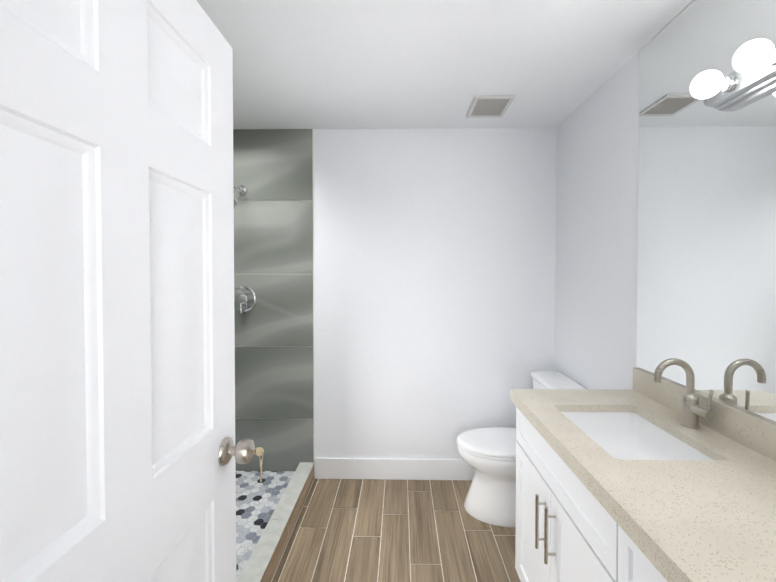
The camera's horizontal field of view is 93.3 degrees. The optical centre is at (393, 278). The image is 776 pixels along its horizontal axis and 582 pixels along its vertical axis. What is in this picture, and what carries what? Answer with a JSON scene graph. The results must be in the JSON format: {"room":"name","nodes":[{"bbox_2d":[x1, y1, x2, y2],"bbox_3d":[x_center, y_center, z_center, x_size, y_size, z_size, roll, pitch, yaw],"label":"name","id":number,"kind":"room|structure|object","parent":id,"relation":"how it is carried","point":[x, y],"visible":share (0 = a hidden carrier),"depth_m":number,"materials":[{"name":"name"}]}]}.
{"room":"bathroom","nodes":[
{"label":"bathroom","id":0,"kind":"room"},
{"bbox_2d":[271,479,520,581],"bbox_3d":[-0.195,1.483,0.747,2.750,0.100,3.860,0,1,1],"label":"floor","id":1,"kind":"structure","parent":0,"point":[361,530],"depth_m":2.00,"materials":[{"name":"brown tile"}]},
{"bbox_2d":[236,471,294,581],"bbox_3d":[-1.056,1.390,1.831,0.768,0.050,1.500,0,1,1],"label":"shower floor","id":2,"kind":"structure","parent":1,"relation":"on","point":[257,501],"depth_m":2.21,"materials":[{"name":"tile"}]},
{"bbox_2d":[237,462,313,581],"bbox_3d":[-0.622,1.357,1.822,0.100,0.115,1.520,0,1,1],"label":"sill","id":3,"kind":"structure","parent":1,"relation":"on","point":[261,565],"depth_m":1.92,"materials":[{"name":"white stone"}]},
{"bbox_2d":[457,371,586,527],"bbox_3d":[0.746,1.011,2.242,0.720,0.794,0.436,0,1,1],"label":"toilet","id":4,"kind":"object","parent":1,"relation":"on","point":[488,454],"visible":0.33,"depth_m":2.13,"materials":[{"name":"white ceramic"}]},
{"bbox_2d":[510,398,669,581],"bbox_3d":[0.789,0.994,0.938,0.579,0.871,1.428,0,1,1],"label":"bathroom vanity","id":5,"kind":"object","parent":1,"relation":"on","point":[565,532],"depth_m":1.19,"materials":[{"name":"paint"}]},
{"bbox_2d":[510,389,775,581],"bbox_3d":[0.798,0.536,0.936,0.568,0.050,1.448,0,1,1],"label":"countertop","id":6,"kind":"structure","parent":5,"relation":"on","point":[712,518],"depth_m":0.89,"materials":[{"name":"beige stone"}]},
{"bbox_2d":[566,410,705,457],"bbox_3d":[0.790,0.609,1.249,0.360,0.146,0.469,0,1,1],"label":"sink","id":7,"kind":"object","parent":6,"relation":"in","point":[626,435],"depth_m":1.43,"materials":[{"name":"white ceramic"}]},
{"bbox_2d":[650,358,717,429],"bbox_3d":[0.972,0.389,1.234,0.151,0.233,0.112,0,1,1],"label":"faucet","id":8,"kind":"object","parent":6,"relation":"on","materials":[{"name":"silver metal"}]},
{"bbox_2d":[313,128,555,458],"bbox_3d":[-0.160,0.182,2.605,2.750,2.440,0.100,0,1,1],"label":"wall","id":9,"kind":"structure","parent":0,"point":[434,290],"depth_m":2.54,"materials":[{"name":"paint"}]},
{"bbox_2d":[314,458,475,479],"bbox_3d":[0.278,1.331,2.561,1.671,0.148,0.016,0,1,1],"label":"baseboard","id":10,"kind":"structure","parent":9,"relation":"attached to","point":[395,468],"depth_m":2.55,"materials":[{"name":"paint"}]},
{"bbox_2d":[196,0,692,128],"bbox_3d":[-0.195,-1.057,0.704,2.750,0.100,3.860,0,1,1],"label":"ceiling","id":11,"kind":"structure","parent":0,"point":[360,64],"depth_m":1.69,"materials":[{"name":"paint"}]},
{"bbox_2d":[466,95,514,117],"bbox_3d":[0.570,-1.025,2.186,0.225,0.012,0.270,0,1,1],"label":"ceiling vent","id":12,"kind":"object","parent":11,"relation":"in","point":[488,106],"visible":1,"depth_m":2.16,"materials":[{"name":"plastic"}]},
{"bbox_2d":[555,0,774,422],"bbox_3d":[1.129,0.214,0.651,0.100,2.440,3.760,0,1,1],"label":"wall","id":13,"kind":"structure","parent":0,"point":[597,172],"depth_m":1.96,"materials":[{"name":"paint"}]},
{"bbox_2d":[633,367,775,461],"bbox_3d":[1.072,0.461,0.929,0.020,0.100,1.446,0,1,1],"label":"backsplash","id":14,"kind":"structure","parent":13,"relation":"attached to","point":[756,432],"depth_m":1.14,"materials":[{"name":"beige stone"}]},
{"bbox_2d":[636,0,775,422],"bbox_3d":[0.998,-0.295,0.918,0.171,1.408,1.442,0,1,1],"label":"mirror","id":15,"kind":"object","parent":13,"relation":"attached to","point":[706,287],"visible":1,"depth_m":1.24,"materials":[{"name":"silver mirror"}]},
{"bbox_2d":[703,46,775,111],"bbox_3d":[1.037,-0.590,0.918,0.082,0.116,0.607,0,1,1],"label":"sconce","id":16,"kind":"object","parent":15,"relation":"attached to","point":[739,92],"depth_m":1.09,"materials":[{"name":"grey metal"}]},
{"bbox_3d":[-0.061,-0.807,0.131,0.804,0.380,0.120,0,1,1],"label":"wall","id":17,"kind":"structure","parent":0,"visible":0},
{"bbox_2d":[0,0,235,581],"bbox_3d":[-0.450,0.414,0.603,0.035,2.030,0.760,0,1,1],"label":"door","id":18,"kind":"structure","parent":17,"relation":"in","point":[117,376],"depth_m":0.57,"materials":[{"name":"white paint"}]},
{"bbox_2d":[218,437,254,465],"bbox_3d":[-0.444,0.433,0.943,0.174,0.067,0.106,0,1,1],"label":"door knob","id":19,"kind":"object","parent":18,"relation":"attached to","point":[240,452],"depth_m":0.90,"materials":[{"name":"silver metal"}]},
{"bbox_2d":[252,447,263,482],"bbox_3d":[-0.343,0.466,0.922,0.032,0.088,0.025,0,1,1],"label":"key","id":20,"kind":"object","parent":19,"relation":"attached to","point":[258,451],"visible":1,"depth_m":0.92,"materials":[{"name":"gold metal"}]},
{"bbox_3d":[-1.521,0.213,0.700,0.100,2.440,3.760,0,1,1],"label":"wall","id":21,"kind":"structure","parent":0,"visible":0},
{"bbox_2d":[233,129,313,471],"bbox_3d":[-0.984,0.182,2.565,0.844,2.440,0.010,0,1,1],"label":"shower wall tile","id":22,"kind":"structure","parent":21,"relation":"attached to","point":[274,325],"depth_m":2.54,"materials":[{"name":"tile"}]},
{"bbox_2d":[233,185,246,207],"bbox_3d":[-1.054,-0.554,2.421,0.110,0.192,0.256,0,1,1],"label":"shower head","id":23,"kind":"object","parent":22,"relation":"attached to","point":[242,189],"visible":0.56,"depth_m":2.51},
{"bbox_2d":[234,286,255,312],"bbox_3d":[-1.052,0.143,2.527,0.180,0.186,0.067,0,1,1],"label":"shower valve","id":24,"kind":"object","parent":22,"relation":"attached to","point":[244,298],"visible":0.85,"depth_m":2.55,"materials":[{"name":"silver metal"}]}
]}

